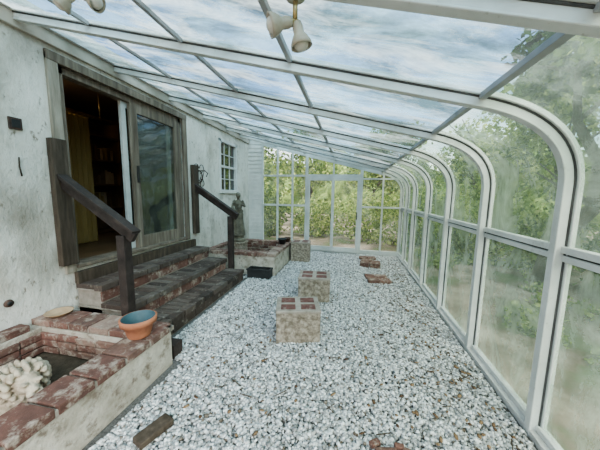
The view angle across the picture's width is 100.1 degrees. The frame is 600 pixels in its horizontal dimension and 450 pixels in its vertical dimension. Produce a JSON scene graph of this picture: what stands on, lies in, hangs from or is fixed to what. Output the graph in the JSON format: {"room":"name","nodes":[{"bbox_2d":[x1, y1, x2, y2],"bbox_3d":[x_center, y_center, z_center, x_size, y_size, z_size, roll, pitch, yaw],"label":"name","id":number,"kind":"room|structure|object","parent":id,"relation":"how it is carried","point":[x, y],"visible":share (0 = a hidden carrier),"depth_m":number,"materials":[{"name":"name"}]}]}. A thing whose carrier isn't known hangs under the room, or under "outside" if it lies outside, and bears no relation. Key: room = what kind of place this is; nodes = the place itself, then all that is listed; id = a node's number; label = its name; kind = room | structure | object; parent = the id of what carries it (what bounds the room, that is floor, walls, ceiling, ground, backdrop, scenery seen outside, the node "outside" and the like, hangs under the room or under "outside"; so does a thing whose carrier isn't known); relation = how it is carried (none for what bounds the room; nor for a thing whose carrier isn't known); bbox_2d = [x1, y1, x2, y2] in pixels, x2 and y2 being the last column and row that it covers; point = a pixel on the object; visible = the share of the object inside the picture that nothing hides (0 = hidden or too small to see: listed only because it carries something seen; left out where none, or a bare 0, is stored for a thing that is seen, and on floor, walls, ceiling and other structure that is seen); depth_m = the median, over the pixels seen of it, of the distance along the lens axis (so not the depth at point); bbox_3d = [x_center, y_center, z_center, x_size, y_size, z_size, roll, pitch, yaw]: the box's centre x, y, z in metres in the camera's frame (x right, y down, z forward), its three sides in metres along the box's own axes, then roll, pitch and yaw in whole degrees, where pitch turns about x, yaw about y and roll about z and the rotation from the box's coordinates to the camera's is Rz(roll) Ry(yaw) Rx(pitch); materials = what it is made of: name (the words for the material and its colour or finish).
{"room":"sunroom","nodes":[
{"label":"sunroom","id":0,"kind":"room"},
{"bbox_2d":[63,79,118,119],"bbox_3d":[-3.949,-2.181,3.735,3.220,0.080,4.000,2,7,11],"label":"ceiling","id":1,"kind":"structure","parent":0,"point":[77,97],"depth_m":4.59,"materials":[{"name":"brown wood"}]},
{"bbox_2d":[66,93,101,243],"bbox_3d":[-3.325,-0.905,3.605,0.078,2.400,1.100,2,7,11],"label":"curtain","id":2,"kind":"object","parent":1,"relation":"hanging from","point":[77,126],"visible":0.46,"depth_m":3.79,"materials":[{"name":"yellow fabric"}]},
{"bbox_2d":[78,231,120,258],"bbox_3d":[-3.942,0.302,4.031,3.120,0.080,3.800,2,7,11],"label":"floor","id":3,"kind":"structure","parent":0,"point":[106,243],"depth_m":3.73,"materials":[{"name":"brown wood"}]},
{"bbox_2d":[65,107,125,232],"bbox_3d":[-4.005,-0.889,4.487,0.380,2.170,1.540,2,7,11],"label":"bookshelf","id":4,"kind":"object","parent":3,"relation":"on","point":[104,135],"visible":0.3,"depth_m":5.06,"materials":[{"name":"brown wood"}]},
{"bbox_2d":[0,0,248,330],"bbox_3d":[-2.361,-0.494,3.354,0.178,3.280,8.100,2,7,11],"label":"wall","id":5,"kind":"structure","parent":0,"point":[31,275],"depth_m":2.37,"materials":[{"name":"white paint"}]},
{"bbox_2d":[3,299,13,307],"bbox_3d":[-2.557,0.691,2.211,0.020,0.070,0.070,2,7,11],"label":"cover plate","id":6,"kind":"object","parent":5,"relation":"attached to","point":[8,303],"visible":1,"depth_m":2.20,"materials":[{"name":"metal"}]},
{"bbox_2d":[7,116,22,130],"bbox_3d":[-2.491,-0.888,2.198,0.025,0.100,0.090,2,7,11],"label":"electrical box","id":7,"kind":"object","parent":5,"relation":"attached to","point":[13,123],"visible":1,"depth_m":2.19,"materials":[{"name":"metal"}]},
{"bbox_2d":[43,48,190,273],"bbox_3d":[-2.296,-0.702,3.532,0.220,2.210,2.080,2,7,11],"label":"trim","id":8,"kind":"structure","parent":5,"relation":"attached to","point":[52,59],"depth_m":2.85,"materials":[{"name":"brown wood"}]},
{"bbox_2d":[58,66,183,262],"bbox_3d":[-2.306,-0.697,3.530,0.140,2.040,1.870,2,7,11],"label":"door","id":9,"kind":"structure","parent":5,"relation":"in","point":[149,136],"depth_m":3.69,"materials":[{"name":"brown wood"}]},
{"bbox_2d":[0,2,248,143],"bbox_3d":[-2.228,-1.909,3.157,0.080,0.180,8.100,2,7,11],"label":"trim","id":10,"kind":"structure","parent":5,"relation":"attached to","point":[45,35],"depth_m":2.78,"materials":[{"name":"white wood"}]},
{"bbox_2d":[194,164,207,186],"bbox_3d":[-1.937,-0.907,4.839,0.261,0.523,0.234,-5,9,-38],"label":"wall bracket","id":11,"kind":"object","parent":5,"relation":"attached to","point":[203,170],"visible":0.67,"depth_m":4.83,"materials":[{"name":"black metal"}]},
{"bbox_2d":[219,138,238,192],"bbox_3d":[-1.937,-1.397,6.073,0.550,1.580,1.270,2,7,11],"label":"window","id":12,"kind":"structure","parent":5,"relation":"in","point":[227,150],"depth_m":6.07,"materials":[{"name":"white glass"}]},
{"bbox_2d":[248,143,261,238],"bbox_3d":[-1.362,-0.843,7.303,0.560,3.040,0.135,2,7,11],"label":"wall","id":13,"kind":"structure","parent":0,"point":[254,150],"depth_m":7.21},
{"bbox_2d":[249,139,400,256],"bbox_3d":[0.579,-0.794,6.873,4.235,3.113,0.070,2,7,11],"label":"window","id":14,"kind":"structure","parent":13,"relation":"in","point":[371,252],"depth_m":6.82,"materials":[{"name":"white metal"}]},
{"bbox_2d":[306,177,360,252],"bbox_3d":[0.876,-0.274,6.797,1.402,1.990,0.072,3,7,14],"label":"door","id":15,"kind":"structure","parent":14,"relation":"attached to","point":[333,179],"depth_m":6.77,"materials":[{"name":"white metal"}]},
{"bbox_2d":[0,0,555,167],"bbox_3d":[-0.473,-1.438,2.854,3.677,0.901,8.100,2,7,11],"label":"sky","id":16,"kind":"structure","parent":0,"point":[438,50],"depth_m":1.52,"materials":[{"name":"clear glass"},{"name":"white painted metal"}]},
{"bbox_2d":[10,0,599,449],"bbox_3d":[-0.212,-0.334,2.933,4.282,3.139,8.176,2,7,11],"label":"frame","id":17,"kind":"object","parent":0,"point":[568,19],"visible":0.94,"depth_m":1.75,"materials":[{"name":"white metal"}]},
{"bbox_2d":[53,0,105,14],"bbox_3d":[-1.066,-1.123,1.201,0.230,0.214,0.098,1,7,-4],"label":"track spotlight","id":18,"kind":"object","parent":17,"relation":"attached to","point":[98,6],"visible":1,"depth_m":1.20,"materials":[{"name":"metal"}]},
{"bbox_2d":[266,0,311,52],"bbox_3d":[-0.041,-0.815,1.001,0.188,0.212,0.089,-1,7,-13],"label":"track spotlight","id":19,"kind":"object","parent":17,"relation":"attached to","point":[275,23],"visible":1,"depth_m":0.99,"materials":[{"name":"metal"}]},
{"bbox_2d":[420,158,443,287],"bbox_3d":[1.828,0.006,3.881,0.548,2.139,0.930,2,7,11],"label":"window","id":20,"kind":"structure","parent":17,"relation":"attached to","point":[433,248],"depth_m":4.01,"materials":[{"name":"clear glass"}]},
{"bbox_2d":[442,149,475,328],"bbox_3d":[1.643,0.115,2.976,0.548,2.139,0.930,2,7,11],"label":"window","id":21,"kind":"structure","parent":17,"relation":"attached to","point":[445,150],"depth_m":2.84,"materials":[{"name":"clear glass"}]},
{"bbox_2d":[457,127,519,327],"bbox_3d":[1.457,0.223,2.071,0.548,2.139,0.930,2,7,11],"label":"window","id":22,"kind":"structure","parent":17,"relation":"attached to","point":[504,196],"depth_m":2.15,"materials":[{"name":"clear glass"}]},
{"bbox_2d":[492,82,599,301],"bbox_3d":[1.290,0.321,1.256,0.548,2.139,0.745,2,7,11],"label":"window","id":23,"kind":"structure","parent":17,"relation":"attached to","point":[584,143],"depth_m":1.38,"materials":[{"name":"clear glass"}]},
{"bbox_2d":[82,252,537,449],"bbox_3d":[-0.241,1.282,3.132,4.245,0.120,8.100,2,7,11],"label":"floor","id":24,"kind":"structure","parent":0,"point":[110,426],"depth_m":2.00,"materials":[{"name":"white gravel"}]},
{"bbox_2d":[0,310,173,449],"bbox_3d":[-1.985,1.168,1.689,1.353,0.402,1.621,2,7,11],"label":"brick planter","id":25,"kind":"object","parent":24,"relation":"on","point":[98,372],"visible":0.92,"depth_m":1.86,"materials":[{"name":"brick"}]},
{"bbox_2d":[0,357,51,415],"bbox_3d":[-1.909,1.067,1.708,0.717,0.404,0.345,4,8,25],"label":"lion statue","id":26,"kind":"object","parent":25,"relation":"in","point":[20,380],"visible":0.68,"depth_m":1.56,"materials":[{"name":"white stone"}]},
{"bbox_2d":[43,306,73,317],"bbox_3d":[-2.326,0.850,2.429,0.220,0.035,0.220,2,7,11],"label":"saucer","id":27,"kind":"object","parent":25,"relation":"on","point":[61,311],"visible":1,"depth_m":2.44,"materials":[{"name":"beige ceramic"}]},
{"bbox_2d":[118,309,156,339],"bbox_3d":[-1.349,0.844,2.104,0.276,0.161,0.276,2,7,11],"label":"terracotta pot","id":28,"kind":"object","parent":25,"relation":"on","point":[137,325],"visible":1,"depth_m":2.07,"materials":[{"name":"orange ceramic"}]},
{"bbox_2d":[46,137,140,315],"bbox_3d":[-2.022,0.207,2.531,0.912,2.100,0.140,2,7,11],"label":"stair handrail","id":29,"kind":"object","parent":24,"relation":"on","point":[63,187],"visible":0.88,"depth_m":2.49,"materials":[{"name":"brown wood"}]},
{"bbox_2d":[74,239,243,335],"bbox_3d":[-1.734,0.764,3.695,1.035,0.720,2.120,2,7,11],"label":"entry steps","id":30,"kind":"structure","parent":24,"relation":"on","point":[179,281],"depth_m":3.33,"materials":[{"name":"brown brick"}]},
{"bbox_2d":[190,165,238,268],"bbox_3d":[-1.576,-0.053,4.706,0.912,2.100,0.140,2,7,11],"label":"stair handrail","id":31,"kind":"object","parent":24,"relation":"on","point":[196,189],"visible":0.91,"depth_m":4.66,"materials":[{"name":"brown wood"}]},
{"bbox_2d":[208,238,290,275],"bbox_3d":[-1.076,0.665,5.675,1.532,0.454,1.468,2,7,11],"label":"brick planter","id":32,"kind":"object","parent":24,"relation":"on","point":[260,252],"visible":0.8,"depth_m":5.04,"materials":[{"name":"brick"}]},
{"bbox_2d":[234,240,248,249],"bbox_3d":[-1.385,0.553,5.695,0.340,0.382,0.340,2,7,11],"label":"pedestal","id":33,"kind":"object","parent":32,"relation":"on","point":[237,245],"visible":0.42,"depth_m":5.54,"materials":[{"name":"concrete"}]},
{"bbox_2d":[231,192,245,241],"bbox_3d":[-1.370,-0.178,5.603,0.304,1.093,0.302,5,8,27],"label":"statue","id":34,"kind":"object","parent":33,"relation":"on","point":[239,230],"visible":0.88,"depth_m":5.54,"materials":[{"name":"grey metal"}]},
{"bbox_2d":[278,237,286,243],"bbox_3d":[-0.410,0.368,5.781,0.200,0.130,0.200,2,7,11],"label":"flower pot","id":35,"kind":"object","parent":32,"relation":"on","point":[281,240],"visible":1,"depth_m":5.72,"materials":[{"name":"black plastic"}]},
{"bbox_2d":[88,251,535,449],"bbox_3d":[0.346,1.133,3.841,3.204,0.074,6.291,2,7,11],"label":"gravel stones","id":36,"kind":"object","parent":24,"relation":"on","point":[389,402],"visible":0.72,"depth_m":2.15,"materials":[{"name":"white gravel"}]},
{"bbox_2d":[133,413,173,449],"bbox_3d":[-0.957,1.345,1.647,0.100,0.050,0.222,5,8,30],"label":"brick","id":37,"kind":"object","parent":36,"relation":"on","point":[161,424],"visible":1,"depth_m":1.62,"materials":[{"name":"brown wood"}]},
{"bbox_2d":[171,338,182,358],"bbox_3d":[-1.309,1.213,2.487,0.240,0.140,0.125,2,7,11],"label":"wood block","id":38,"kind":"object","parent":36,"relation":"on","point":[177,347],"visible":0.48,"depth_m":2.45,"materials":[{"name":"black wood"}]},
{"bbox_2d":[246,266,272,279],"bbox_3d":[-0.761,0.912,4.756,0.464,0.200,0.202,2,7,11],"label":"planter","id":39,"kind":"object","parent":36,"relation":"on","point":[252,271],"visible":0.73,"depth_m":4.68,"materials":[{"name":"plastic"}]},
{"bbox_2d":[276,297,320,344],"bbox_3d":[-0.026,1.067,2.847,0.480,0.384,0.386,1,7,-3],"label":"concrete block","id":40,"kind":"object","parent":36,"relation":"on","point":[298,319],"visible":0.98,"depth_m":2.67,"materials":[{"name":"beige concrete"}]},
{"bbox_2d":[291,239,310,261],"bbox_3d":[0.021,0.622,6.052,0.450,0.484,0.362,2,7,7],"label":"concrete block","id":41,"kind":"object","parent":36,"relation":"on","point":[300,249],"visible":0.99,"depth_m":5.88,"materials":[{"name":"beige concrete"}]},
{"bbox_2d":[298,270,329,302],"bbox_3d":[0.223,0.945,3.912,0.480,0.374,0.386,2,7,5],"label":"concrete block","id":42,"kind":"object","parent":36,"relation":"on","point":[310,283],"visible":0.98,"depth_m":3.73,"materials":[{"name":"beige concrete"}]},
{"bbox_2d":[183,257,515,449],"bbox_3d":[0.600,1.108,3.876,2.601,0.018,4.941,2,7,11],"label":"leaf litter","id":43,"kind":"object","parent":36,"relation":"on","point":[416,412],"visible":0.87,"depth_m":2.18,"materials":[{"name":"brown plant"}]},
{"bbox_2d":[359,256,375,259],"bbox_3d":[1.680,0.827,6.288,0.421,0.056,0.234,2,7,6],"label":"bricks","id":44,"kind":"object","parent":36,"relation":"on","point":[360,257],"visible":0.7,"depth_m":6.23},
{"bbox_2d":[364,274,391,283],"bbox_3d":[1.456,1.015,4.732,0.423,0.056,0.427,2,7,4],"label":"bricks","id":45,"kind":"object","parent":36,"relation":"on","point":[371,278],"visible":0.95,"depth_m":4.66},
{"bbox_2d":[369,438,410,449],"bbox_3d":[0.637,1.409,1.529,0.420,0.040,0.147,2,7,11],"label":"fragments","id":46,"kind":"object","parent":36,"relation":"on","point":[375,443],"visible":1,"depth_m":1.57,"materials":[{"name":"red brick"}]},
{"bbox_2d":[360,258,380,268],"bbox_3d":[1.592,0.870,5.689,0.435,0.114,0.429,4,8,23],"label":"bricks","id":47,"kind":"object","parent":24,"relation":"on","point":[365,262],"visible":0.98,"depth_m":5.55},
{"bbox_2d":[264,212,599,449],"bbox_3d":[6.863,0.865,8.975,70.000,0.220,70.000,2,7,11],"label":"ground","id":48,"kind":"structure","parent":0,"point":[574,413],"depth_m":3.19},
{"bbox_2d":[264,174,282,231],"bbox_3d":[-1.950,-1.010,10.908,2.716,2.709,3.243,2,7,11],"label":"shrub","id":49,"kind":"object","parent":48,"relation":"on","point":[264,174],"visible":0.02,"depth_m":10.89,"materials":[{"name":"green plant"}]},
{"bbox_2d":[264,146,286,198],"bbox_3d":[-3.074,-2.765,13.876,4.796,5.636,4.373,1,7,-2],"label":"tree","id":50,"kind":"object","parent":48,"relation":"on","point":[266,148],"visible":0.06,"depth_m":13.70,"materials":[{"name":"green plant"}]},
{"bbox_2d":[264,181,293,236],"bbox_3d":[-1.306,-0.665,10.166,2.184,2.226,2.573,2,7,11],"label":"shrub","id":51,"kind":"object","parent":48,"relation":"on","point":[273,198],"visible":0.44,"depth_m":9.93,"materials":[{"name":"green plant"}]},
{"bbox_2d":[264,131,345,223],"bbox_3d":[-0.148,-2.583,13.807,4.324,5.359,4.496,-3,8,-27],"label":"tree","id":52,"kind":"object","parent":48,"relation":"on","point":[316,166],"visible":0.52,"depth_m":13.32,"materials":[{"name":"green plant"}]},
{"bbox_2d":[288,191,351,236],"bbox_3d":[0.927,-0.474,10.501,2.926,1.843,2.161,-1,7,-15],"label":"shrub","id":53,"kind":"object","parent":48,"relation":"on","point":[325,220],"visible":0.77,"depth_m":10.12,"materials":[{"name":"green plant"}]},
{"bbox_2d":[336,186,422,246],"bbox_3d":[2.889,-0.449,9.379,3.095,2.134,3.091,2,7,11],"label":"shrub","id":54,"kind":"object","parent":48,"relation":"on","point":[368,215],"visible":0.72,"depth_m":8.91,"materials":[{"name":"green plant"}]},
{"bbox_2d":[343,132,432,223],"bbox_3d":[4.673,-2.690,14.112,4.691,5.610,4.560,2,7,11],"label":"tree","id":55,"kind":"object","parent":48,"relation":"on","point":[387,184],"visible":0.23,"depth_m":14.28,"materials":[{"name":"green plant"}]},
{"bbox_2d":[371,131,440,215],"bbox_3d":[6.980,-3.384,16.856,5.860,6.401,4.460,-4,9,-36],"label":"tree","id":56,"kind":"object","parent":48,"relation":"on","point":[416,174],"visible":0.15,"depth_m":16.28,"materials":[{"name":"green plant"}]},
{"bbox_2d":[385,179,455,246],"bbox_3d":[4.300,-0.485,8.939,2.761,2.360,2.158,-4,9,-38],"label":"shrub","id":57,"kind":"object","parent":48,"relation":"on","point":[422,195],"visible":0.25,"depth_m":8.61,"materials":[{"name":"green plant"}]},
{"bbox_2d":[264,133,599,227],"bbox_3d":[9.743,-2.594,6.836,29.986,7.406,50.846,-3,8,-28],"label":"treeline","id":58,"kind":"object","parent":48,"relation":"on","point":[345,191],"visible":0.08,"depth_m":22.06,"materials":[{"name":"green plant"}]},
{"bbox_2d":[427,245,440,268],"label":"plants","id":59,"kind":"object","parent":48,"relation":"on","point":[436,257],"depth_m":6.61,"materials":[{"name":"green plant"}]},
{"bbox_2d":[448,252,473,269],"label":"plants","id":60,"kind":"object","parent":48,"relation":"on","point":[456,261],"depth_m":6.53,"materials":[{"name":"green plant"}]},
{"bbox_2d":[429,206,499,258],"bbox_3d":[4.723,0.172,7.307,1.926,1.470,1.689,2,7,11],"label":"shrub","id":61,"kind":"object","parent":48,"relation":"on","point":[459,244],"visible":0.45,"depth_m":7.07,"materials":[{"name":"green plant"}]},
{"bbox_2d":[425,93,542,200],"bbox_3d":[7.794,-2.508,11.447,3.874,6.110,5.254,2,7,11],"label":"tree","id":62,"kind":"object","parent":48,"relation":"on","point":[474,179],"visible":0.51,"depth_m":10.67,"materials":[{"name":"green plant"}]},
{"bbox_2d":[434,181,537,250],"bbox_3d":[6.377,-0.419,8.886,2.123,2.313,3.311,-5,9,-38],"label":"shrub","id":63,"kind":"object","parent":48,"relation":"on","point":[497,197],"visible":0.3,"depth_m":8.41,"materials":[{"name":"green plant"}]},
{"bbox_2d":[487,251,543,337],"label":"plants","id":64,"kind":"object","parent":48,"relation":"on","point":[523,321],"depth_m":3.55,"materials":[{"name":"green plant"}]},
{"bbox_2d":[481,64,599,206],"bbox_3d":[7.594,-1.824,7.353,4.118,5.704,4.556,6,9,36],"label":"tree","id":65,"kind":"object","parent":48,"relation":"on","point":[566,101],"visible":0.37,"depth_m":7.51,"materials":[{"name":"green plant"}]},
{"bbox_2d":[488,198,599,271],"bbox_3d":[5.804,0.208,6.063,2.618,1.739,1.781,-2,8,-22],"label":"shrub","id":66,"kind":"object","parent":48,"relation":"on","point":[536,227],"visible":0.45,"depth_m":5.92,"materials":[{"name":"green plant"}]},
{"bbox_2d":[506,38,599,284],"bbox_3d":[5.464,-1.876,4.893,3.012,6.277,3.139,-4,8,-33],"label":"tree","id":67,"kind":"object","parent":48,"relation":"on","point":[539,74],"visible":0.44,"depth_m":4.89,"materials":[{"name":"green plant"}]},
{"bbox_2d":[525,81,599,206],"bbox_3d":[10.909,-2.725,8.023,5.812,7.467,4.575,5,8,28],"label":"tree","id":68,"kind":"object","parent":48,"relation":"on","point":[597,109],"visible":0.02,"depth_m":9.26,"materials":[{"name":"green plant"}]},
{"bbox_2d":[553,35,599,71],"bbox_3d":[4.671,-1.695,2.506,2.960,6.513,3.668,2,7,11],"label":"tree","id":69,"kind":"object","parent":48,"relation":"on","point":[589,48],"visible":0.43,"depth_m":3.58,"materials":[{"name":"green plant"}]},
{"bbox_2d":[560,285,599,348],"label":"plants","id":70,"kind":"object","parent":48,"relation":"on","point":[584,308],"depth_m":3.76,"materials":[{"name":"green plant"}]},
{"bbox_2d":[572,223,599,292],"bbox_3d":[5.779,0.497,3.950,2.132,1.682,2.232,2,7,11],"label":"shrub","id":71,"kind":"object","parent":48,"relation":"on","point":[595,242],"visible":0.56,"depth_m":4.47,"materials":[{"name":"green plant"}]},
{"bbox_2d":[584,347,599,367],"label":"plants","id":72,"kind":"object","parent":48,"relation":"on","point":[592,361],"depth_m":2.66,"materials":[{"name":"green plant"}]}
]}

